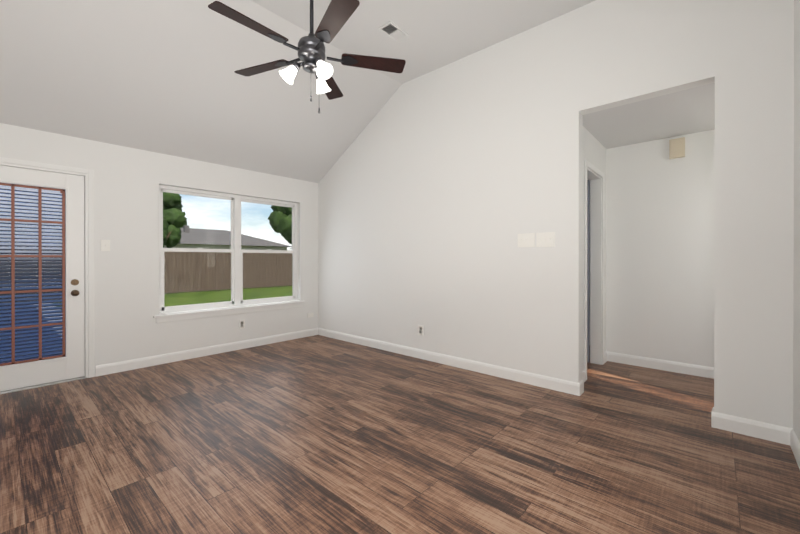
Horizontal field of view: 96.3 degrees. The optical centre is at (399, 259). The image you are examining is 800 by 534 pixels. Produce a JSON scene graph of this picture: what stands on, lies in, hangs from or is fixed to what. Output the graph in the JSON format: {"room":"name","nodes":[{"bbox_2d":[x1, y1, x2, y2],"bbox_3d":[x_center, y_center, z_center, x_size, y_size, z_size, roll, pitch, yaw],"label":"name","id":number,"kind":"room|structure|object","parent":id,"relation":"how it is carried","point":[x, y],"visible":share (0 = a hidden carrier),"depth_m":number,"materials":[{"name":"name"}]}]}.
{"room":"empty living room","nodes":[
{"label":"empty living room","id":0,"kind":"room"},
{"bbox_2d":[0,123,317,376],"bbox_3d":[-2.847,-0.044,4.141,0.150,2.490,4.690,0,0,42],"label":"wall","id":1,"kind":"structure","parent":0,"point":[128,181],"depth_m":4.01,"materials":[{"name":"white paint"}]},
{"bbox_2d":[0,165,84,391],"bbox_3d":[-3.464,0.166,3.320,0.118,2.030,0.821,0,0,42],"label":"patio door","id":2,"kind":"structure","parent":1,"relation":"in","point":[68,362],"depth_m":3.41,"materials":[{"name":"white paint"}]},
{"bbox_2d":[0,157,93,394],"bbox_3d":[-3.530,0.141,3.384,0.194,2.123,0.956,0,0,42],"label":"door frame","id":3,"kind":"structure","parent":1,"relation":"attached to","point":[87,174],"depth_m":3.65,"materials":[{"name":"white paint"}]},
{"bbox_2d":[101,240,109,250],"bbox_3d":[-3.083,-0.150,3.748,0.018,0.118,0.075,0,0,42],"label":"switch plate","id":4,"kind":"object","parent":1,"relation":"attached to","point":[105,245],"visible":1,"depth_m":3.75,"materials":[{"name":"white plastic"}]},
{"bbox_2d":[96,328,315,376],"bbox_3d":[-2.237,1.145,4.707,0.014,0.110,2.715,0,0,42],"label":"baseboard","id":5,"kind":"structure","parent":1,"relation":"attached to","point":[105,369],"depth_m":4.38,"materials":[{"name":"white paint"}]},
{"bbox_2d":[153,185,304,322],"bbox_3d":[-2.188,-0.080,4.845,0.170,1.600,1.978,0,0,42],"label":"window unit","id":6,"kind":"structure","parent":1,"relation":"in","point":[236,251],"depth_m":4.83,"materials":[{"name":"white plastic"}]},
{"bbox_2d":[239,320,244,328],"bbox_3d":[-2.130,0.868,4.830,0.008,0.115,0.072,0,0,42],"label":"electrical outlet plate","id":7,"kind":"object","parent":1,"relation":"attached to","point":[241,324],"visible":1,"depth_m":4.82,"materials":[{"name":"white plastic"}]},
{"bbox_2d":[0,0,595,182],"bbox_3d":[-0.880,-1.734,2.392,5.510,1.243,4.730,0,0,42],"label":"ceiling","id":8,"kind":"structure","parent":0,"point":[160,76],"depth_m":3.43,"materials":[{"name":"white paint"}]},
{"bbox_2d":[208,0,405,112],"bbox_3d":[-0.629,-1.618,2.400,1.261,1.234,1.208,0,0,42],"label":"ceiling fan","id":9,"kind":"object","parent":8,"relation":"hanging from","point":[310,48],"visible":1,"depth_m":2.37,"materials":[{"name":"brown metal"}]},
{"bbox_2d":[378,21,408,40],"bbox_3d":[-0.060,-2.229,3.506,0.160,0.017,0.270,0,0,42],"label":"ceiling vent","id":10,"kind":"object","parent":8,"relation":"in","point":[392,30],"visible":1,"depth_m":3.50,"materials":[{"name":"white"}]},
{"bbox_2d":[0,335,799,533],"bbox_3d":[0.162,1.254,2.863,6.350,0.100,6.770,0,0,42],"label":"floor","id":11,"kind":"structure","parent":0,"point":[317,434],"depth_m":2.23,"materials":[{"name":"brown wood"}]},
{"bbox_2d":[318,0,793,427],"bbox_3d":[0.648,-0.549,4.093,5.440,3.500,0.120,0,0,42],"label":"wall","id":12,"kind":"structure","parent":0,"point":[440,189],"depth_m":3.38,"materials":[{"name":"white paint"}]},
{"bbox_2d":[418,325,422,334],"bbox_3d":[0.252,0.857,4.361,0.072,0.115,0.008,0,0,42],"label":"electrical outlet plate","id":13,"kind":"object","parent":12,"relation":"attached to","point":[420,330],"visible":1,"depth_m":4.36,"materials":[{"name":"white plastic"}]},
{"bbox_2d":[316,328,583,395],"bbox_3d":[0.137,1.145,4.460,3.892,0.110,0.014,0,0,42],"label":"baseboard","id":14,"kind":"structure","parent":12,"relation":"attached to","point":[565,386],"depth_m":3.90,"materials":[{"name":"white paint"}]},
{"bbox_2d":[518,233,534,246],"bbox_3d":[1.227,-0.192,3.487,0.170,0.135,0.018,0,0,42],"label":"switch plate","id":15,"kind":"object","parent":12,"relation":"attached to","point":[526,239],"visible":1,"depth_m":3.48,"materials":[{"name":"white plastic"}]},
{"bbox_2d":[536,232,554,246],"bbox_3d":[1.365,-0.192,3.365,0.170,0.135,0.018,0,0,42],"label":"switch plate","id":16,"kind":"object","parent":12,"relation":"attached to","point":[545,239],"visible":1,"depth_m":3.36,"materials":[{"name":"white plastic"}]},
{"bbox_2d":[711,408,787,444],"bbox_3d":[2.383,1.149,2.466,0.360,0.110,0.014,0,0,42],"label":"baseboard","id":17,"kind":"structure","parent":12,"relation":"attached to","point":[764,431],"depth_m":2.45,"materials":[{"name":"white paint"}]},
{"bbox_2d":[587,178,589,344],"bbox_3d":[1.947,-0.017,5.749,2.726,2.430,0.120,0,0,42],"label":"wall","id":18,"kind":"structure","parent":0,"point":[589,283],"depth_m":5.02,"materials":[{"name":"white paint"}]},
{"bbox_2d":[582,126,605,370],"bbox_3d":[1.986,-0.091,3.829,0.120,2.585,1.260,0,0,42],"label":"wall","id":19,"kind":"structure","parent":0,"point":[594,152],"depth_m":3.83,"materials":[{"name":"white paint"}]},
{"bbox_2d":[582,370,584,381],"bbox_3d":[1.724,1.147,3.435,0.014,0.110,0.320,0,0,42],"label":"baseboard","id":20,"kind":"structure","parent":19,"relation":"attached to","point":[583,372],"depth_m":3.51,"materials":[{"name":"white paint"}]},
{"bbox_2d":[587,180,589,362],"bbox_3d":[1.961,0.131,4.374,0.634,2.115,0.179,0,0,42],"label":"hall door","id":21,"kind":"structure","parent":19,"relation":"in","point":[588,205],"depth_m":4.16,"materials":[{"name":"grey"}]},
{"bbox_2d":[584,160,603,380],"bbox_3d":[2.053,0.102,3.890,0.135,2.199,0.778,0,0,42],"label":"door frame","id":22,"kind":"structure","parent":19,"relation":"attached to","point":[593,174],"depth_m":4.11,"materials":[{"name":"white paint"}]},
{"bbox_2d":[583,83,714,148],"bbox_3d":[2.898,-1.372,3.110,2.433,0.100,1.400,0,0,42],"label":"ceiling","id":23,"kind":"structure","parent":0,"point":[685,112],"depth_m":3.35,"materials":[{"name":"white paint"}]},
{"bbox_2d":[606,129,714,367],"bbox_3d":[3.316,-0.090,3.584,2.433,2.585,0.140,0,0,42],"label":"wall","id":24,"kind":"structure","parent":0,"point":[658,253],"depth_m":3.92,"materials":[{"name":"white paint"}]},
{"bbox_2d":[604,351,713,378],"bbox_3d":[3.273,1.147,3.538,2.193,0.110,0.030,0,0,42],"label":"baseboard","id":25,"kind":"structure","parent":24,"relation":"attached to","point":[684,368],"depth_m":3.91,"materials":[{"name":"white paint"}]},
{"bbox_2d":[669,137,684,158],"bbox_3d":[2.946,-1.188,3.807,0.130,0.200,0.054,0,0,42],"label":"door chime","id":26,"kind":"object","parent":24,"relation":"attached to","point":[676,147],"visible":1,"depth_m":3.79,"materials":[{"name":"beige plastic"}]},
{"bbox_2d":[793,0,799,442],"bbox_3d":[1.081,-0.542,0.573,0.120,3.500,4.570,0,0,42],"label":"wall","id":27,"kind":"structure","parent":0,"point":[796,353],"depth_m":2.23,"materials":[{"name":"white paint"}]},
{"bbox_2d":[788,428,799,468],"bbox_3d":[1.080,1.153,0.677,0.014,0.110,4.420,0,0,42],"label":"baseboard","id":28,"kind":"structure","parent":27,"relation":"attached to","point":[793,441],"depth_m":2.21,"materials":[{"name":"white paint"}]},
{"label":"outside","id":29,"kind":"structure","parent":0,"visible":0},
{"bbox_2d":[23,268,291,309],"bbox_3d":[-39.545,1.405,53.070,280.000,0.200,260.000,0,0,42],"label":"lawn","id":30,"kind":"structure","parent":29,"point":[216,296],"depth_m":13.94,"materials":[{"name":"green plant"}]},
{"bbox_2d":[0,303,61,363],"bbox_3d":[-9.311,1.349,5.169,10.820,0.100,12.500,0,0,42],"label":"patio","id":31,"kind":"structure","parent":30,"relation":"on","point":[29,333],"depth_m":6.32,"materials":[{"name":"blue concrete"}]},
{"bbox_2d":[0,246,291,302],"bbox_3d":[-3.692,0.470,21.266,0.159,1.895,100.040,0,0,42],"label":"fence","id":32,"kind":"object","parent":30,"relation":"on","point":[192,283],"depth_m":15.92,"materials":[{"name":"brown wood"}]},
{"bbox_2d":[163,208,186,247],"bbox_3d":[-13.904,-0.857,20.675,2.619,4.552,2.711,0,0,42],"label":"tree","id":33,"kind":"object","parent":30,"relation":"on","point":[172,222],"depth_m":20.81,"materials":[{"name":"green plant"}]},
{"bbox_2d":[163,192,186,227],"bbox_3d":[-28.586,-3.511,41.187,7.010,9.779,6.409,0,0,42],"label":"tree","id":34,"kind":"object","parent":30,"relation":"on","point":[170,200],"depth_m":40.65,"materials":[{"name":"green plant"}]},
{"bbox_2d":[164,225,291,249],"bbox_3d":[-18.106,-0.779,32.027,8.900,4.250,13.900,0,0,42],"label":"house","id":35,"kind":"structure","parent":30,"relation":"on","point":[221,239],"depth_m":30.81,"materials":[{"name":"brick"}]},
{"bbox_2d":[268,205,291,243],"bbox_3d":[-8.383,-1.954,29.011,4.934,6.712,4.617,0,0,42],"label":"tree","id":36,"kind":"object","parent":30,"relation":"on","point":[277,213],"depth_m":27.19,"materials":[{"name":"green plant"}]}
]}

